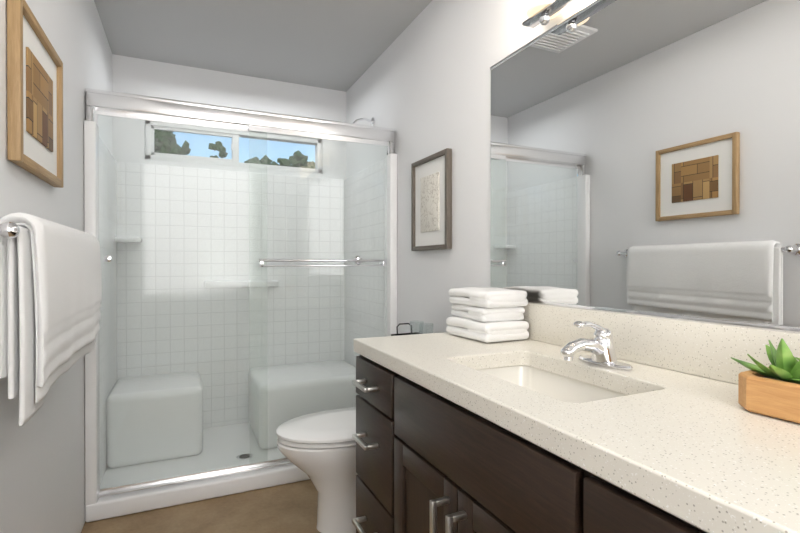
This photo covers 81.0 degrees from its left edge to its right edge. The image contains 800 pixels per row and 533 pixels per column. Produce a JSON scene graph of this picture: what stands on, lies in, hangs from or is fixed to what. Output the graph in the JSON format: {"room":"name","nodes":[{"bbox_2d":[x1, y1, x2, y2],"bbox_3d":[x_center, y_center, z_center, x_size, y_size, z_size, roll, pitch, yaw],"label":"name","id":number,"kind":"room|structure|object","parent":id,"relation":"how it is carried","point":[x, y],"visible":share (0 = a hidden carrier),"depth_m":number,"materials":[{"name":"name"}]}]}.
{"room":"bathroom","nodes":[
{"label":"bathroom","id":0,"kind":"room"},
{"bbox_2d":[0,0,112,532],"bbox_3d":[-0.921,-0.084,0.894,0.120,2.450,4.635,0,0,-25],"label":"wall","id":1,"kind":"structure","parent":0,"point":[42,469],"depth_m":1.64,"materials":[{"name":"white paint"}]},
{"bbox_2d":[7,0,62,187],"bbox_3d":[-1.062,-0.479,1.380,0.028,0.425,0.460,0,0,-25],"label":"picture frame","id":2,"kind":"object","parent":1,"relation":"attached to","point":[34,105],"visible":1,"depth_m":1.30,"materials":[{"name":"brown wood"}]},
{"bbox_2d":[0,212,101,425],"bbox_3d":[-1.007,0.109,1.389,0.133,0.459,0.989,0,0,-25],"label":"towel","id":3,"kind":"object","parent":1,"relation":"attached to","point":[50,290],"visible":1,"depth_m":1.05,"materials":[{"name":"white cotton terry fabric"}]},
{"bbox_2d":[81,479,320,532],"bbox_3d":[-0.176,1.189,1.243,1.760,0.100,4.635,0,0,-25],"label":"floor","id":4,"kind":"structure","parent":0,"point":[288,508],"depth_m":2.12,"materials":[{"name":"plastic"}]},
{"bbox_2d":[84,88,396,521],"bbox_3d":[-0.897,0.082,2.802,1.516,2.098,0.947,0,0,-25],"label":"shower","id":5,"kind":"object","parent":4,"relation":"on","point":[240,312],"visible":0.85,"depth_m":2.81,"materials":[{"name":"white"}]},
{"bbox_2d":[276,407,357,532],"bbox_3d":[-0.167,0.747,2.112,0.766,0.775,0.470,0,0,-25],"label":"toilet","id":6,"kind":"object","parent":4,"relation":"on","point":[318,449],"visible":0.33,"depth_m":1.96,"materials":[{"name":"white ceramic"}]},
{"bbox_2d":[391,320,440,335],"bbox_3d":[0.094,0.309,2.192,0.150,0.095,0.359,0,0,-25],"label":"tray","id":7,"kind":"object","parent":6,"relation":"on","point":[411,332],"visible":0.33,"depth_m":2.27,"materials":[{"name":"grey metal"}]},
{"bbox_2d":[352,347,727,532],"bbox_3d":[0.535,0.723,0.771,0.618,0.835,2.177,0,0,-25],"label":"bathroom vanity","id":8,"kind":"object","parent":4,"relation":"on","point":[427,461],"depth_m":1.00,"materials":[{"name":"black"}]},
{"bbox_2d":[354,332,799,532],"bbox_3d":[0.554,0.282,0.782,0.573,0.047,2.194,0,0,-25],"label":"countertop","id":9,"kind":"structure","parent":8,"relation":"on","point":[687,441],"depth_m":0.77,"materials":[{"name":"beige stone"}]},
{"bbox_2d":[446,287,528,342],"bbox_3d":[0.310,0.166,1.688,0.199,0.173,0.261,0,0,-25],"label":"towel stack","id":10,"kind":"object","parent":9,"relation":"on","point":[491,314],"visible":1,"depth_m":1.60,"materials":[{"name":"white fabric"}]},
{"bbox_2d":[468,359,635,402],"bbox_3d":[0.351,0.360,1.157,0.355,0.137,0.545,0,0,-25],"label":"sink","id":11,"kind":"object","parent":9,"relation":"in","point":[568,386],"depth_m":1.32,"materials":[{"name":"white ceramic"}]},
{"bbox_2d":[560,321,632,369],"bbox_3d":[0.485,0.197,1.208,0.176,0.117,0.168,0,0,-25],"label":"faucet","id":12,"kind":"object","parent":9,"relation":"on","point":[599,346],"visible":1,"depth_m":1.20,"materials":[{"name":"silver metal"}]},
{"bbox_2d":[731,338,799,422],"bbox_3d":[0.738,0.168,0.741,0.166,0.177,0.379,0,0,-25],"label":"potted plant","id":13,"kind":"object","parent":9,"relation":"on","point":[773,390],"visible":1,"depth_m":0.81,"materials":[{"name":"green plant"}]},
{"bbox_2d":[112,54,345,179],"bbox_3d":[-1.121,-0.096,3.287,1.520,2.450,0.120,0,0,-25],"label":"wall","id":14,"kind":"structure","parent":0,"point":[138,76],"depth_m":3.17,"materials":[{"name":"white paint"}]},
{"bbox_2d":[145,120,321,173],"bbox_3d":[-1.120,-0.816,3.269,1.156,0.256,0.077,0,0,-25],"label":"slider","id":15,"kind":"object","parent":14,"relation":"in","point":[234,149],"depth_m":3.20,"materials":[{"name":"white plastic"}]},
{"bbox_2d":[94,0,431,91],"bbox_3d":[-0.176,-1.361,1.231,1.760,0.100,4.635,0,0,-25],"label":"ceiling","id":16,"kind":"structure","parent":0,"point":[341,45],"depth_m":2.65,"materials":[{"name":"grey paint"}]},
{"bbox_2d":[346,0,593,333],"bbox_3d":[0.568,-0.088,1.580,0.120,2.450,4.635,0,0,-25],"label":"wall","id":17,"kind":"structure","parent":0,"point":[421,85],"depth_m":2.22,"materials":[{"name":"white paint"}]},
{"bbox_2d":[411,148,451,250],"bbox_3d":[0.149,-0.311,2.308,0.028,0.460,0.370,0,0,-25],"label":"picture frame","id":18,"kind":"object","parent":17,"relation":"attached to","point":[431,202],"visible":1,"depth_m":2.28,"materials":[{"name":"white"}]},
{"bbox_2d":[522,0,574,27],"bbox_3d":[0.585,-0.849,1.246,0.122,0.147,0.730,0,0,-25],"label":"sconce","id":19,"kind":"object","parent":17,"relation":"attached to","point":[542,12],"visible":1,"depth_m":1.49,"materials":[{"name":"silver metal"}]},
{"bbox_2d":[490,0,799,333],"bbox_3d":[0.811,-0.326,0.893,0.010,0.922,2.145,0,0,-25],"label":"wall mirror","id":20,"kind":"object","parent":17,"relation":"attached to","point":[645,157],"visible":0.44,"depth_m":1.21,"materials":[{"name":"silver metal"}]},
{"bbox_2d":[520,303,799,382],"bbox_3d":[0.804,0.196,0.897,0.022,0.124,2.194,0,0,-25],"label":"backsplash","id":21,"kind":"structure","parent":17,"relation":"attached to","point":[696,348],"depth_m":1.16,"materials":[{"name":"beige stone"}]},
{"label":"outside","id":22,"kind":"structure","parent":0,"visible":0},
{"bbox_2d":[154,130,314,168],"bbox_3d":[-3.522,-0.750,7.787,4.328,4.314,1.248,0,0,-33],"label":"trees","id":23,"kind":"object","parent":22,"point":[184,152],"depth_m":7.99,"materials":[{"name":"green plant"}]}
]}

